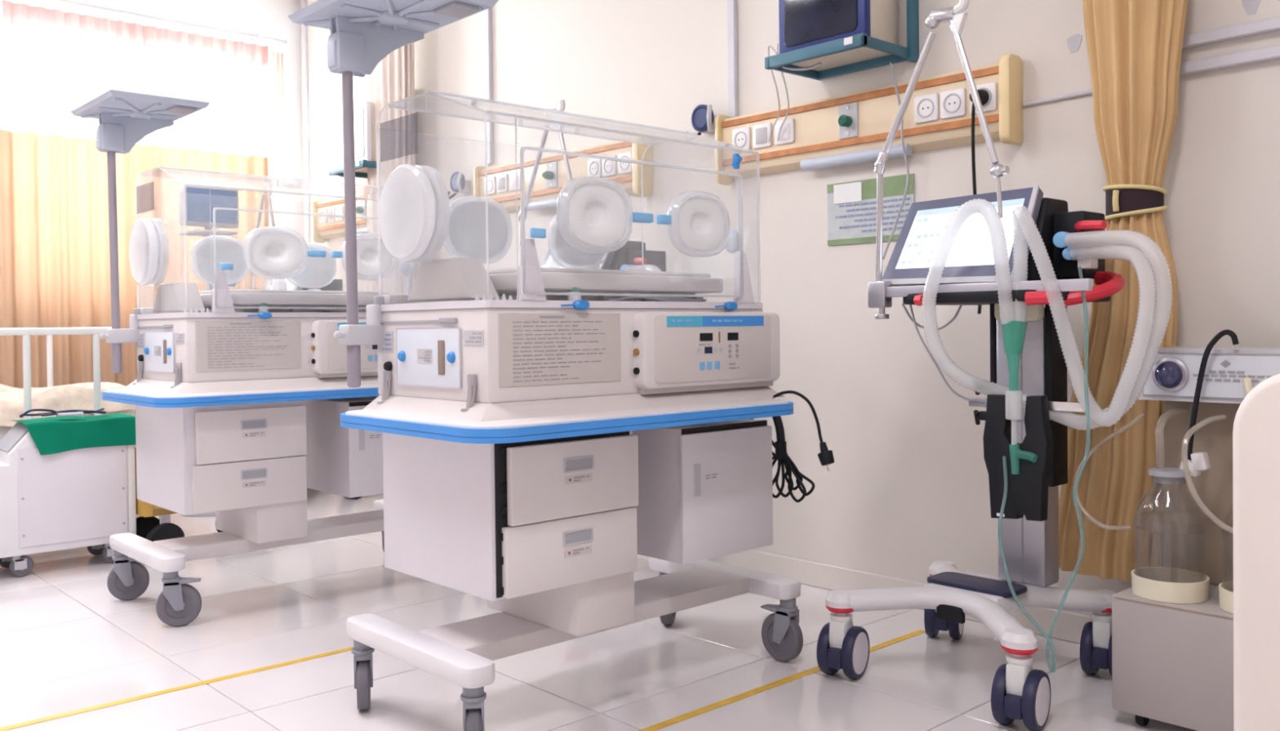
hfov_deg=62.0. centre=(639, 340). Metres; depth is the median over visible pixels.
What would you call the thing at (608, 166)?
socket
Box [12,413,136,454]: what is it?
drape
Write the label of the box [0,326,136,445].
hospital bed
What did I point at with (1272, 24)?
duct
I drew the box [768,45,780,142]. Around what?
hanging cable
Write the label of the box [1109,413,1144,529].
tube
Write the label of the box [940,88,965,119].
socket
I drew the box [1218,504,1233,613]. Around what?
glass jar
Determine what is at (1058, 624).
baseboard
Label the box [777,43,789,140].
hanging cable
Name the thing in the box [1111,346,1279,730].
unit
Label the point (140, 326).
tray
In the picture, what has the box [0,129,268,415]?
window curtain
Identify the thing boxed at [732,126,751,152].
socket
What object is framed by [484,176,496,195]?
socket
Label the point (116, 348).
pole
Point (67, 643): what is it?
floor
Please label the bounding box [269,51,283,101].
drape
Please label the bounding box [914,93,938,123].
socket
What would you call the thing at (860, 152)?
reading lamp
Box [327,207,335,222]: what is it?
socket
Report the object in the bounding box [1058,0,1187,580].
curtain
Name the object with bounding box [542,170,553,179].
outlet
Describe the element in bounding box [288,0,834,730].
incubator
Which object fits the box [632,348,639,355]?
socket
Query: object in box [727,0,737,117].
duct
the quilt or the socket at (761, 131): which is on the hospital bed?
the quilt
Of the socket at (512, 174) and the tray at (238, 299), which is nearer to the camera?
the tray at (238, 299)
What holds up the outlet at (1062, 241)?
attached to the ventilator at (1015, 252)
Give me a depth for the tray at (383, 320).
2.51 m
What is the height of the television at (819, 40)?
0.457 m
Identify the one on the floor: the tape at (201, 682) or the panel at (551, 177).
the tape at (201, 682)
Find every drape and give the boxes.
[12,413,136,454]
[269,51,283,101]
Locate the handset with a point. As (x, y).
(80, 413)
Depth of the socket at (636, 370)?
2.58 m
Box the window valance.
[2,0,268,65]
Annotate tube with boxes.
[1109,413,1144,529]
[1182,413,1233,533]
[1242,377,1253,395]
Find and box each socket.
[320,208,327,223]
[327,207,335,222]
[335,205,343,221]
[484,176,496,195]
[496,173,508,193]
[509,171,519,191]
[587,158,601,177]
[601,154,616,177]
[617,151,632,173]
[632,329,639,337]
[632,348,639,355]
[633,367,639,374]
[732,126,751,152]
[752,122,772,148]
[774,118,794,145]
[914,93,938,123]
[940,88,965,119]
[970,81,996,113]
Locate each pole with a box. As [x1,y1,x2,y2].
[111,342,122,372]
[346,345,360,386]
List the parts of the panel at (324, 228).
gas plate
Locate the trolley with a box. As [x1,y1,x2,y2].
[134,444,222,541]
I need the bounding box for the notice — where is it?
[826,173,914,245]
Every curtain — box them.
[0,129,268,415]
[365,42,416,294]
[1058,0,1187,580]
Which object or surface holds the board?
on the floor
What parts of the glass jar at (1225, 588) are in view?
glass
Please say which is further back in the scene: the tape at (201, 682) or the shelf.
the shelf
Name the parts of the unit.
plate, control plate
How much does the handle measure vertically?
0.028 m
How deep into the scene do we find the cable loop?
4.15 m
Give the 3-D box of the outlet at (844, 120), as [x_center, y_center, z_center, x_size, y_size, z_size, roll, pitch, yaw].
[0.674,-0.729,3.525,0.053,0.040,0.041,-1,1,-43]
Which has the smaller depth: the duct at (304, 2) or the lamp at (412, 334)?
the lamp at (412, 334)
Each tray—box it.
[137,324,173,328]
[194,304,366,311]
[200,292,382,306]
[380,317,457,323]
[455,289,703,302]
[488,271,723,293]
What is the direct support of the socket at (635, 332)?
attached to the incubator at (545, 430)
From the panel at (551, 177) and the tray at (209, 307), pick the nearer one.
the tray at (209, 307)
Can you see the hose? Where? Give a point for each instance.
(1197, 461)
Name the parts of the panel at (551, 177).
gas plate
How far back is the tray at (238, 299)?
3.67 m
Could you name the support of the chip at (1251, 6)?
attached to the wall at (905, 489)
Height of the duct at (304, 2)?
2.900 m
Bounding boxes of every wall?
[0,0,303,237]
[300,0,1279,615]
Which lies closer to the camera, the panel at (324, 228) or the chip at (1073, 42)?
the chip at (1073, 42)
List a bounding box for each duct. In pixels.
[301,0,311,243]
[483,7,493,164]
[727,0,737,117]
[1179,44,1279,76]
[1182,16,1279,49]
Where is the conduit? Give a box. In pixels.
[1022,88,1092,106]
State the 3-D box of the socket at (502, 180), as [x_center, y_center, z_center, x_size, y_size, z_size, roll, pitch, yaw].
[-0.646,-0.739,5.001,0.010,0.084,0.084,-1,1,-43]
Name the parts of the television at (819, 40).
bracket rod, shelf plate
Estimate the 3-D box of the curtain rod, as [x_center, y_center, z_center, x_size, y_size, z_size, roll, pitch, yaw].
[-2.918,-1.471,5.902,1.980,0.731,0.095,-1,1,-43]
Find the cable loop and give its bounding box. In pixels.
[18,407,106,417]
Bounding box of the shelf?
[178,229,238,237]
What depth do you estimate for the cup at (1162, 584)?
2.37 m
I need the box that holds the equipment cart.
[0,422,136,576]
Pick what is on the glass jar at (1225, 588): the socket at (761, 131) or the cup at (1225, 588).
the cup at (1225, 588)
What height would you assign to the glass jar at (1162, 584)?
0.419 m
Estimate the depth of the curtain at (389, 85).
5.49 m
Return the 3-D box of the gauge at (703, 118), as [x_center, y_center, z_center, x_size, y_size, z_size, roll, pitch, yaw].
[0.237,-0.829,4.055,0.109,0.138,0.179,-1,1,-43]
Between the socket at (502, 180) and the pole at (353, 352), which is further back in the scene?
the socket at (502, 180)
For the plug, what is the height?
0.668 m
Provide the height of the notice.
0.210 m
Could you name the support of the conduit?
attached to the wall at (905, 489)
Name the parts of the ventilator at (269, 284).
arm rod, arm rod, arm lever, arm rod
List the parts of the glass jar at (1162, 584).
glass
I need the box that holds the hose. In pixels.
[1179,328,1239,476]
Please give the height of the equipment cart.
0.574 m
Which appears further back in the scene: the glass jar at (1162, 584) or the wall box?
the wall box
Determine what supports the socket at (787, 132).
attached to the panel at (851, 128)
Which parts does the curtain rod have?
rod, rod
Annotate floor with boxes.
[0,488,1197,730]
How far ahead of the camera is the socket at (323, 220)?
6.34 m
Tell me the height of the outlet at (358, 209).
0.040 m
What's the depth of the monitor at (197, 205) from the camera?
5.39 m
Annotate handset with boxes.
[56,411,84,416]
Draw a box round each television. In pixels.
[328,100,376,178]
[764,0,919,80]
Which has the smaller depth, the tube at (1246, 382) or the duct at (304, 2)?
the tube at (1246, 382)
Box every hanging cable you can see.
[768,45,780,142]
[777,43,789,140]
[882,62,909,259]
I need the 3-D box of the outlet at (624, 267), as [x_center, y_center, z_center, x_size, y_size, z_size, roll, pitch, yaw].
[-0.033,-0.238,3.797,0.052,0.072,0.064,0,1,33]
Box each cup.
[1131,566,1209,603]
[1218,580,1233,613]
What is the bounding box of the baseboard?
[706,549,1094,643]
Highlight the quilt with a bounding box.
[0,382,135,426]
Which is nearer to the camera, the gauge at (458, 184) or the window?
the gauge at (458, 184)
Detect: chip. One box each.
[1066,33,1082,53]
[1241,0,1260,14]
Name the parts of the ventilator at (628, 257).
arm rod, arm rod, arm lever, arm rod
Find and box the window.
[0,13,262,154]
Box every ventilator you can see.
[250,178,361,498]
[518,99,666,271]
[816,0,1173,730]
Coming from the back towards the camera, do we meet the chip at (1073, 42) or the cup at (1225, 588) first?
the chip at (1073, 42)
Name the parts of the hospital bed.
rail post, rail post, rail, mattress, rail post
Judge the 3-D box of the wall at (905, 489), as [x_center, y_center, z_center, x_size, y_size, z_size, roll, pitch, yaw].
[0.578,-0.637,3.858,0.120,3.000,8.038,-1,1,-43]
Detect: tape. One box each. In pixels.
[0,645,353,730]
[637,629,925,730]
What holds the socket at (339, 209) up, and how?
attached to the panel at (324, 228)
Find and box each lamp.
[70,80,210,373]
[288,0,498,386]
[356,226,368,234]
[527,197,557,210]
[800,142,912,170]
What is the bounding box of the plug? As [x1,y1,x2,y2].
[968,89,989,314]
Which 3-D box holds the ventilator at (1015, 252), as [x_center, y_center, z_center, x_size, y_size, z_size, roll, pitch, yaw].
[0.943,0.006,2.699,0.650,1.737,0.834,-1,1,-43]
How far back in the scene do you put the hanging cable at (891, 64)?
3.37 m
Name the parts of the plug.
cord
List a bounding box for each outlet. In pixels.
[355,206,363,213]
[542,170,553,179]
[620,264,635,270]
[837,114,852,127]
[1053,231,1071,260]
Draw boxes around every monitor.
[178,185,239,228]
[178,185,239,515]
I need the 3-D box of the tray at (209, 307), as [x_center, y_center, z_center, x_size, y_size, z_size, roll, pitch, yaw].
[-1.272,-0.109,3.863,0.570,0.038,0.340,-1,1,-43]
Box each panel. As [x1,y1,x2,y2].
[311,194,368,243]
[473,136,652,212]
[715,53,1022,185]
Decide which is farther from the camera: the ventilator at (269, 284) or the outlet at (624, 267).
the ventilator at (269, 284)
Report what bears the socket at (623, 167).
attached to the panel at (551, 177)
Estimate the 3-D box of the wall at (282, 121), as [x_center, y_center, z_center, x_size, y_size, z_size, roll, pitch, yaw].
[-4.045,-0.601,5.030,5.110,3.000,0.140,-1,1,-43]
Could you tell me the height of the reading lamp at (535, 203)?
0.040 m
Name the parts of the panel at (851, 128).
gas plate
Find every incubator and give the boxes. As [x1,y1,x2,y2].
[70,80,429,626]
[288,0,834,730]
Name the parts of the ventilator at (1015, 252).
arm rod, arm rod, handle, arm lever, arm rod, plate, accessory rail, arm rod, cross rail, column trim, handle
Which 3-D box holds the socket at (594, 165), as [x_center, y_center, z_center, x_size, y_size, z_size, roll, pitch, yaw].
[-0.191,-0.730,4.505,0.010,0.084,0.084,-1,1,-43]
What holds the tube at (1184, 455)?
attached to the glass jar at (1225, 588)
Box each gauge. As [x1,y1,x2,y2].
[448,171,470,199]
[687,104,715,135]
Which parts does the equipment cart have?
control panel, panel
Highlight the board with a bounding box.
[1232,373,1279,730]
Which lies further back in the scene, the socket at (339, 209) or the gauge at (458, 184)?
the socket at (339, 209)
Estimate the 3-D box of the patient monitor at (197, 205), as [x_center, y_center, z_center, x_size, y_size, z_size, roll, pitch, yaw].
[-2.199,0.044,5.453,0.320,1.655,0.320,-1,1,-43]
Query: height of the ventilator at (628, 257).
1.737 m
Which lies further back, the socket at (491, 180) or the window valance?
the window valance
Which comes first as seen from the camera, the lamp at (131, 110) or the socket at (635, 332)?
the socket at (635, 332)
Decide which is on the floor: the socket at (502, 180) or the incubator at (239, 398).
the incubator at (239, 398)
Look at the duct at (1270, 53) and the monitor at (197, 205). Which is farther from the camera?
the monitor at (197, 205)
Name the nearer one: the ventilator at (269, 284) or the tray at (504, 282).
the tray at (504, 282)
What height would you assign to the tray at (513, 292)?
0.038 m
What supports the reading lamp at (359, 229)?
attached to the panel at (324, 228)
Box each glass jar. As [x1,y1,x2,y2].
[1131,404,1209,603]
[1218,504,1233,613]
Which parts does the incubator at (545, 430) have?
black knob, knob, port door, data plate, port frame, knob, port frame, door post, drawer, drawer, port frame, drawer pull, drawer pull, port frame, mattress, door pull, port frame, cupboard door, door post, power cord, plug cord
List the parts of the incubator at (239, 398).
black knob, port door, knob, data plate, port frame, knob, port frame, door post, drawer, drawer, drawer pull, drawer pull, port frame, mattress, port frame, door pull, cupboard door, port frame, door post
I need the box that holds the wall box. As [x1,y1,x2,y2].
[363,177,368,195]
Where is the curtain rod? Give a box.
[0,0,287,156]

